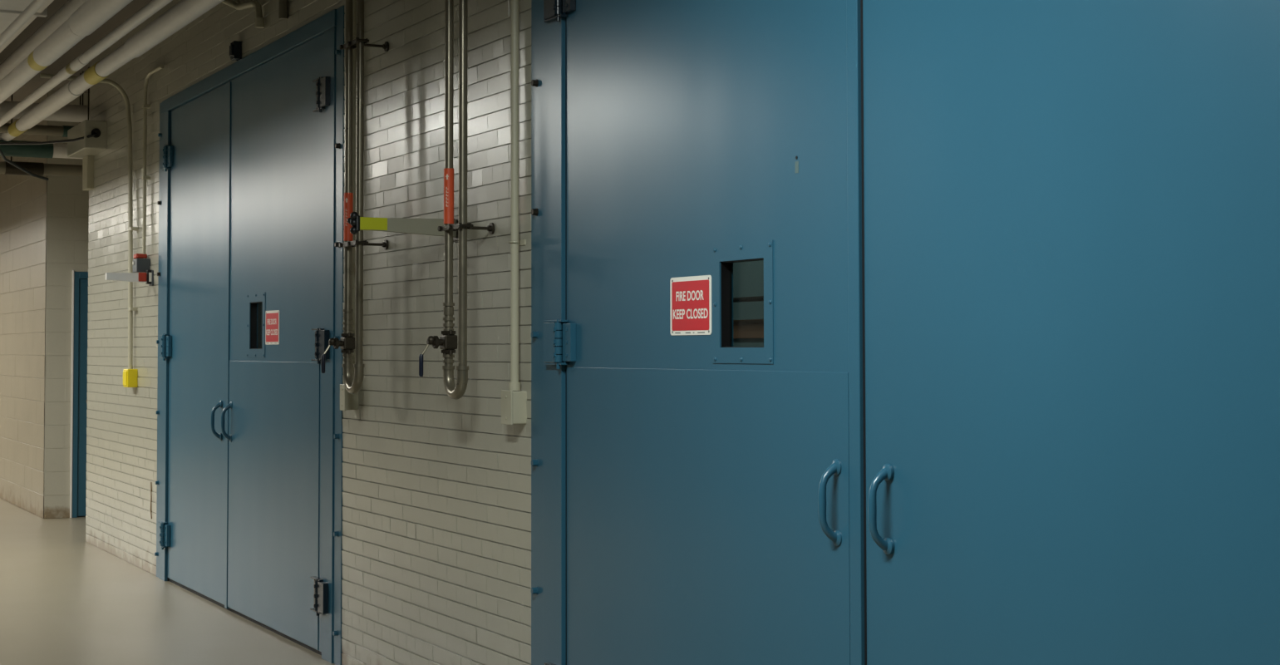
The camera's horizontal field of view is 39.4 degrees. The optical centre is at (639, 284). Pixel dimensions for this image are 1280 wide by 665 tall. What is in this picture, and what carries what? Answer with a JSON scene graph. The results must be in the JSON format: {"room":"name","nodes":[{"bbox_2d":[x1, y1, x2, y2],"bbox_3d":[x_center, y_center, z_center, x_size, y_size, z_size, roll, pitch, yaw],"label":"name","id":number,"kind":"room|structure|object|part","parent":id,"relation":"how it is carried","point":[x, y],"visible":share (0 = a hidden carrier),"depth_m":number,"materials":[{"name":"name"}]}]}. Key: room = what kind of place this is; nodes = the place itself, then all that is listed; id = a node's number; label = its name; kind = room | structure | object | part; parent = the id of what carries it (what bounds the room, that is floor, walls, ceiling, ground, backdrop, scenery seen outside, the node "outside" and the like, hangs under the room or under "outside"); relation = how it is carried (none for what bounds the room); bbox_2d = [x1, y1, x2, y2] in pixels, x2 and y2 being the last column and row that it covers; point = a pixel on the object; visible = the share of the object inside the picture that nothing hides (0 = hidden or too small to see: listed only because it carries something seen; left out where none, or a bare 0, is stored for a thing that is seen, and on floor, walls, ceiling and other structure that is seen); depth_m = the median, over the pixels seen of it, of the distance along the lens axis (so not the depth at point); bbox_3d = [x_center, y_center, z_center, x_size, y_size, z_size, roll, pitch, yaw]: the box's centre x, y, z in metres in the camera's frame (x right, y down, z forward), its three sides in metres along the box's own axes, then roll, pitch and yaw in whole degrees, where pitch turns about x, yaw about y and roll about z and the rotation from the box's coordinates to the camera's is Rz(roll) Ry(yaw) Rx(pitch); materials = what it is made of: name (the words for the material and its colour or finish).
{"room":"industrial corridor","nodes":[
{"label":"industrial corridor","id":0,"kind":"room"},
{"bbox_2d":[0,92,48,518],"bbox_3d":[-8.316,0.400,21.760,0.222,3.750,13.750,1,-2,-28],"label":"wall","id":1,"kind":"structure","parent":0,"point":[23,199],"depth_m":16.68,"materials":[{"name":"beige paint"}]},
{"bbox_2d":[43,90,89,518],"bbox_3d":[-3.490,0.206,16.647,3.965,3.750,0.204,1,-2,-28],"label":"wall","id":2,"kind":"structure","parent":0,"point":[67,204],"depth_m":15.68,"materials":[{"name":"beige paint"}]},
{"bbox_2d":[69,270,88,517],"bbox_3d":[-4.538,0.971,15.961,1.055,2.175,0.188,1,-2,-28],"label":"door","id":3,"kind":"structure","parent":2,"relation":"in","point":[79,400],"depth_m":15.74,"materials":[{"name":"blue paint"}]},
{"bbox_3d":[-4.993,0.962,15.709,0.014,2.175,0.030,1,-2,-28],"label":"casing","id":4,"kind":"part","parent":3,"relation":"part of","materials":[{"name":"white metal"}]},
{"bbox_2d":[0,0,152,101],"bbox_3d":[-4.170,-1.897,13.144,9.300,0.200,33.400,1,-2,-28],"label":"ceiling","id":5,"kind":"structure","parent":0,"point":[134,6],"depth_m":13.27,"materials":[{"name":"paint"}]},
{"bbox_2d":[0,0,48,47],"bbox_3d":[-1.840,-1.489,6.722,0.048,0.048,18.500,1,-2,-28],"label":"ceiling pipe","id":6,"kind":"object","parent":5,"relation":"hanging from","point":[35,5],"visible":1,"depth_m":9.31,"materials":[{"name":"white metal"}]},
{"bbox_2d":[0,0,54,53],"bbox_3d":[-1.572,-1.854,6.141,0.540,0.407,17.200,1,-2,-28],"label":"air duct","id":7,"kind":"object","parent":5,"relation":"hanging from","point":[10,10],"visible":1,"depth_m":10.02,"materials":[{"name":"metal"}]},
{"bbox_2d":[0,94,82,177],"bbox_3d":[-4.811,-1.312,14.877,6.400,0.841,0.112,1,-2,-28],"label":"pipe","id":8,"kind":"object","parent":5,"relation":"hanging from","point":[36,168],"visible":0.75,"depth_m":14.74,"materials":[{"name":"metal"}]},
{"bbox_2d":[0,73,82,158],"bbox_3d":[-4.253,-1.375,14.892,5.400,0.716,0.132,1,-2,-28],"label":"pipe","id":9,"kind":"object","parent":5,"relation":"hanging from","point":[55,150],"visible":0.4,"depth_m":14.48,"materials":[{"name":"metal"}]},
{"bbox_2d":[0,0,87,81],"bbox_3d":[-1.433,-1.873,6.951,0.112,0.306,18.500,1,-2,-28],"label":"ceiling pipe","id":10,"kind":"object","parent":5,"relation":"hanging from","point":[64,13],"visible":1,"depth_m":11.45,"materials":[{"name":"white fabric"}]},
{"bbox_2d":[0,71,89,122],"bbox_3d":[-4.206,-1.526,14.809,5.400,0.420,0.140,1,-2,-28],"label":"pipe","id":11,"kind":"object","parent":5,"relation":"hanging from","point":[72,113],"visible":0.24,"depth_m":14.49,"materials":[{"name":"white metal"}]},
{"bbox_2d":[0,67,89,137],"bbox_3d":[-4.089,-1.456,14.585,5.400,0.576,0.092,1,-2,-28],"label":"pipe","id":12,"kind":"object","parent":5,"relation":"hanging from","point":[42,130],"visible":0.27,"depth_m":14.21,"materials":[{"name":"metal"}]},
{"bbox_2d":[0,0,132,103],"bbox_3d":[-1.575,-1.720,6.870,0.140,0.617,18.500,1,-2,-28],"label":"ceiling pipe","id":13,"kind":"object","parent":5,"relation":"hanging from","point":[91,14],"visible":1,"depth_m":9.78,"materials":[{"name":"white fabric"}]},
{"bbox_2d":[0,0,172,127],"bbox_3d":[-1.371,-1.730,6.978,0.080,0.590,18.500,1,-2,-28],"label":"ceiling pipe","id":14,"kind":"object","parent":5,"relation":"hanging from","point":[154,6],"visible":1,"depth_m":10.43,"materials":[{"name":"white metal"}]},
{"bbox_2d":[0,148,49,180],"bbox_3d":[-5.024,-1.015,14.470,0.027,0.300,0.650,-1,-2,23],"label":"hose","id":15,"kind":"object","parent":14,"relation":"hanging from","point":[2,155],"visible":1,"depth_m":14.48,"materials":[{"name":"black rubber"}]},
{"bbox_2d":[0,0,224,141],"bbox_3d":[-1.217,-1.718,7.059,0.120,0.610,18.500,1,-2,-28],"label":"ceiling pipe","id":16,"kind":"object","parent":5,"relation":"hanging from","point":[184,12],"visible":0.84,"depth_m":10.46,"materials":[{"name":"white metal"}]},
{"bbox_2d":[321,0,364,393],"bbox_3d":[-1.285,-0.761,7.760,0.148,2.475,0.212,1,-2,-28],"label":"pipe","id":17,"kind":"object","parent":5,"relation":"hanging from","point":[347,343],"visible":0.98,"depth_m":7.76,"materials":[{"name":"silver metal"}]},
{"bbox_3d":[-1.358,0.282,7.759,0.038,0.053,0.009,1,-2,-28],"label":"lever","id":18,"kind":"part","parent":17,"relation":"part of","materials":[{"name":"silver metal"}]},
{"bbox_2d":[418,0,468,399],"bbox_3d":[-0.735,-0.802,6.719,0.148,2.470,0.202,1,-2,-28],"label":"pipe","id":19,"kind":"object","parent":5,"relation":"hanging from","point":[447,342],"visible":1,"depth_m":6.71,"materials":[{"name":"silver metal"}]},
{"bbox_3d":[-0.806,0.243,6.714,0.038,0.053,0.009,1,-2,-28],"label":"lever","id":20,"kind":"part","parent":19,"relation":"part of","materials":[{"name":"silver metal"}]},
{"bbox_2d":[0,497,335,664],"bbox_3d":[-4.162,2.051,13.001,9.300,0.200,33.400,1,-2,-28],"label":"floor","id":21,"kind":"structure","parent":0,"point":[65,599],"depth_m":9.92,"materials":[{"name":"concrete"}]},
{"bbox_2d":[257,302,262,348],"bbox_3d":[-2.310,0.133,14.696,3.700,3.750,0.200,1,-2,-28],"label":"wall","id":22,"kind":"structure","parent":0,"point":[260,304],"depth_m":14.20,"materials":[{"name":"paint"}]},
{"bbox_2d":[85,0,531,664],"bbox_3d":[-0.119,-0.178,6.264,0.303,3.750,17.170,1,-2,-28],"label":"wall","id":23,"kind":"structure","parent":0,"point":[436,493],"depth_m":7.65,"materials":[{"name":"beige brick"}]},
{"bbox_2d":[67,119,107,157],"bbox_3d":[-4.178,-1.093,13.502,0.164,0.210,0.708,1,-2,-28],"label":"junction box","id":24,"kind":"object","parent":23,"relation":"attached to","point":[93,145],"visible":0.92,"depth_m":13.23,"materials":[{"name":"beige metal"}]},
{"bbox_2d":[0,132,97,144],"bbox_3d":[-4.715,-1.086,13.663,1.742,0.100,0.115,-2,-3,36],"label":"cable","id":25,"kind":"object","parent":24,"relation":"attached to","point":[95,133],"visible":1,"depth_m":13.40,"materials":[{"name":"black plastic"}]},
{"bbox_2d":[82,155,93,190],"bbox_3d":[-4.236,-0.853,13.721,0.054,0.255,0.190,1,-2,-28],"label":"conduit","id":26,"kind":"object","parent":23,"relation":"attached to","point":[88,160],"visible":1,"depth_m":13.64,"materials":[{"name":"white metal"}]},
{"bbox_2d":[39,73,138,369],"bbox_3d":[-3.761,-0.423,12.197,0.624,2.026,0.230,1,-2,-28],"label":"conduit","id":27,"kind":"object","parent":23,"relation":"attached to","point":[130,228],"visible":0.95,"depth_m":12.31,"materials":[{"name":"beige metal"}]},
{"bbox_2d":[105,269,153,285],"bbox_3d":[-3.362,-0.044,11.771,0.304,0.105,0.090,1,-2,-28],"label":"wall bracket","id":28,"kind":"object","parent":23,"relation":"attached to","point":[147,277],"visible":1,"depth_m":11.77,"materials":[{"name":"white metal"}]},
{"bbox_3d":[-3.234,-0.040,11.838,0.016,0.100,0.090,1,-2,-28],"label":"wall plate","id":29,"kind":"part","parent":28,"relation":"part of","materials":[{"name":"white plastic"}]},
{"bbox_2d":[123,369,137,387],"bbox_3d":[-3.493,0.643,12.239,0.078,0.125,0.155,1,-2,-28],"label":"switch box","id":30,"kind":"object","parent":23,"relation":"attached to","point":[130,376],"visible":1,"depth_m":12.17,"materials":[{"name":"paint"}]},
{"bbox_2d":[132,253,150,272],"bbox_3d":[-3.331,-0.140,11.935,0.100,0.127,0.135,1,-2,-28],"label":"fire alarm","id":31,"kind":"object","parent":23,"relation":"attached to","point":[140,263],"visible":0.94,"depth_m":11.88,"materials":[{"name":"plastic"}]},
{"bbox_2d":[150,482,152,518],"bbox_3d":[-3.214,1.424,11.760,0.013,0.242,0.031,1,-2,-28],"label":"scuff","id":32,"kind":"object","parent":23,"relation":"attached to","point":[150,482],"visible":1,"depth_m":11.76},
{"bbox_2d":[141,64,164,254],"bbox_3d":[-3.199,-0.796,11.760,0.050,1.237,0.520,1,-2,-28],"label":"conduit","id":33,"kind":"object","parent":23,"relation":"attached to","point":[145,105],"visible":1,"depth_m":11.94,"materials":[{"name":"white metal"}]},
{"bbox_2d":[229,40,241,60],"bbox_3d":[-2.263,-1.304,9.988,0.055,0.100,0.080,1,-2,-28],"label":"block","id":34,"kind":"object","parent":23,"relation":"attached to","point":[235,47],"visible":1,"depth_m":9.96,"materials":[{"name":"paint"}]},
{"bbox_2d":[221,0,264,28],"bbox_3d":[-2.322,-1.574,10.103,0.047,0.447,1.289,1,-2,-28],"label":"conduit","id":35,"kind":"object","parent":23,"relation":"attached to","point":[259,20],"visible":0.98,"depth_m":9.60,"materials":[{"name":"beige metal"}]},
{"bbox_2d":[154,4,344,664],"bbox_3d":[-2.158,0.296,10.052,0.360,3.085,3.760,1,-2,-28],"label":"door","id":36,"kind":"structure","parent":23,"relation":"in","point":[249,505],"depth_m":9.60,"materials":[{"name":"blue metal"}]},
{"bbox_3d":[-2.426,0.781,10.225,0.062,0.228,0.042,1,-2,-28],"label":"pull handle","id":37,"kind":"part","parent":36,"relation":"part of","materials":[{"name":"blue paint"}]},
{"bbox_3d":[-2.320,0.773,10.025,0.062,0.228,0.042,1,-2,-28],"label":"pull handle","id":38,"kind":"part","parent":36,"relation":"part of","materials":[{"name":"blue paint"}]},
{"bbox_3d":[-2.068,0.222,9.629,0.003,0.347,0.340,1,-2,-28],"label":"vision panel","id":39,"kind":"part","parent":36,"relation":"part of","materials":[{"name":"blue paint"}]},
{"bbox_2d":[265,310,279,344],"bbox_3d":[-1.926,0.227,9.360,0.002,0.178,0.252,1,-2,-28],"label":"door sign","id":40,"kind":"object","parent":36,"relation":"attached to","point":[272,317],"visible":1,"depth_m":9.36,"materials":[{"name":"red plastic"}]},
{"bbox_2d":[278,0,288,19],"bbox_3d":[-1.834,-1.655,9.198,0.048,0.582,0.048,1,-2,-28],"label":"conduit","id":41,"kind":"object","parent":23,"relation":"attached to","point":[283,4],"visible":1,"depth_m":9.17,"materials":[{"name":"metal"}]},
{"bbox_2d":[339,384,359,410],"bbox_3d":[-1.323,0.516,8.139,0.074,0.119,0.071,1,-2,-28],"label":"junction box","id":42,"kind":"object","parent":23,"relation":"attached to","point":[348,401],"visible":0.77,"depth_m":8.11,"materials":[{"name":"grey paint"}]},
{"bbox_2d":[351,0,356,379],"bbox_3d":[-1.302,-0.755,8.155,0.057,2.435,0.060,1,-2,-28],"label":"conduit","id":43,"kind":"object","parent":23,"relation":"attached to","point":[354,51],"visible":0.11,"depth_m":8.13,"materials":[{"name":"grey metal"}]},
{"bbox_2d":[339,239,388,250],"bbox_3d":[-1.187,-0.174,7.782,0.184,0.044,0.227,1,-2,-28],"label":"clamp","id":44,"kind":"object","parent":23,"relation":"attached to","point":[385,244],"visible":0.93,"depth_m":7.79,"materials":[{"name":"metal"}]},
{"bbox_3d":[-1.166,-0.173,7.792,0.130,0.012,0.012,1,-2,-28],"label":"standoff rod","id":45,"kind":"part","parent":44,"relation":"part of","materials":[{"name":"metal"}]},
{"bbox_2d":[339,37,388,51],"bbox_3d":[-1.188,-1.045,7.813,0.184,0.044,0.227,1,-2,-28],"label":"clamp","id":46,"kind":"object","parent":23,"relation":"attached to","point":[386,46],"visible":0.95,"depth_m":7.82,"materials":[{"name":"metal"}]},
{"bbox_3d":[-1.168,-1.045,7.824,0.130,0.012,0.012,1,-2,-28],"label":"standoff rod","id":47,"kind":"part","parent":46,"relation":"part of","materials":[{"name":"metal"}]},
{"bbox_2d":[347,211,458,241],"bbox_3d":[-0.922,-0.225,6.990,0.456,0.101,0.090,1,-2,-28],"label":"wall bracket","id":48,"kind":"object","parent":23,"relation":"attached to","point":[416,226],"visible":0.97,"depth_m":6.97,"materials":[{"name":"metal"}]},
{"bbox_3d":[-1.106,-0.235,6.894,0.041,0.088,0.049,1,-2,-28],"label":"knob","id":49,"kind":"part","parent":48,"relation":"part of","materials":[{"name":"black plastic"}]},
{"bbox_3d":[-0.727,-0.221,7.093,0.016,0.100,0.090,1,-2,-28],"label":"wall plate","id":50,"kind":"part","parent":48,"relation":"part of","materials":[{"name":"metal"}]},
{"bbox_2d":[438,222,494,234],"bbox_3d":[-0.637,-0.212,6.741,0.184,0.044,0.217,1,-2,-28],"label":"clamp","id":51,"kind":"object","parent":23,"relation":"attached to","point":[490,228],"visible":0.98,"depth_m":6.75,"materials":[{"name":"metal"}]},
{"bbox_3d":[-0.617,-0.212,6.752,0.130,0.012,0.012,1,-2,-28],"label":"standoff rod","id":52,"kind":"part","parent":51,"relation":"part of","materials":[{"name":"metal"}]},
{"bbox_2d":[501,389,527,424],"bbox_3d":[-0.458,0.448,6.506,0.070,0.124,0.093,1,-2,-28],"label":"junction box","id":53,"kind":"object","parent":23,"relation":"attached to","point":[514,411],"visible":1,"depth_m":6.47,"materials":[{"name":"grey paint"}]},
{"bbox_2d":[508,0,525,390],"bbox_3d":[-0.453,-0.822,6.549,0.057,2.420,0.060,1,-2,-28],"label":"conduit","id":54,"kind":"object","parent":23,"relation":"attached to","point":[514,385],"visible":1,"depth_m":6.52,"materials":[{"name":"white metal"}]},
{"bbox_2d":[531,0,1279,664],"bbox_3d":[0.618,0.101,4.798,0.360,3.085,3.860,1,-2,-28],"label":"door","id":55,"kind":"structure","parent":23,"relation":"in","point":[1011,396],"depth_m":4.46,"materials":[{"name":"blue metal"}]},
{"bbox_3d":[0.639,0.101,4.809,0.312,3.085,3.860,1,-2,-28],"label":"frame","id":56,"kind":"part","parent":55,"relation":"part of","materials":[{"name":"blue paint"}]},
{"bbox_2d":[669,275,711,334],"bbox_3d":[0.153,0.066,5.424,0.002,0.178,0.252,1,-2,-28],"label":"door sign","id":57,"kind":"object","parent":55,"relation":"attached to","point":[690,297],"visible":1,"depth_m":5.42,"materials":[{"name":"red plastic"}]},
{"bbox_3d":[0.294,0.055,5.158,0.003,0.347,0.340,1,-2,-28],"label":"vision panel","id":58,"kind":"part","parent":55,"relation":"part of","materials":[{"name":"blue paint"}]},
{"bbox_3d":[0.495,0.575,4.695,0.062,0.228,0.042,1,-2,-28],"label":"pull handle","id":59,"kind":"part","parent":55,"relation":"part of","materials":[{"name":"blue paint"}]},
{"bbox_3d":[0.601,0.567,4.496,0.062,0.228,0.042,1,-2,-28],"label":"pull handle","id":60,"kind":"part","parent":55,"relation":"part of","materials":[{"name":"blue paint"}]},
{"bbox_2d":[733,260,763,346],"bbox_3d":[1.182,-0.073,9.210,0.150,3.750,12.770,1,-2,-28],"label":"wall","id":61,"kind":"structure","parent":0,"point":[748,277],"depth_m":10.12,"materials":[{"name":"paint"}]},
{"bbox_2d":[733,319,763,338],"bbox_3d":[1.078,0.220,9.218,0.013,0.105,12.500,1,-2,-28],"label":"painted stripe","id":62,"kind":"object","parent":61,"relation":"attached to","point":[749,328],"visible":0.02,"depth_m":10.08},
{"bbox_2d":[733,295,763,302],"bbox_3d":[0.987,-0.213,9.242,0.090,0.571,12.400,1,-2,-28],"label":"pipe","id":63,"kind":"object","parent":61,"relation":"attached to","point":[757,298],"visible":0.02,"depth_m":9.91,"materials":[{"name":"metal"}]}
]}

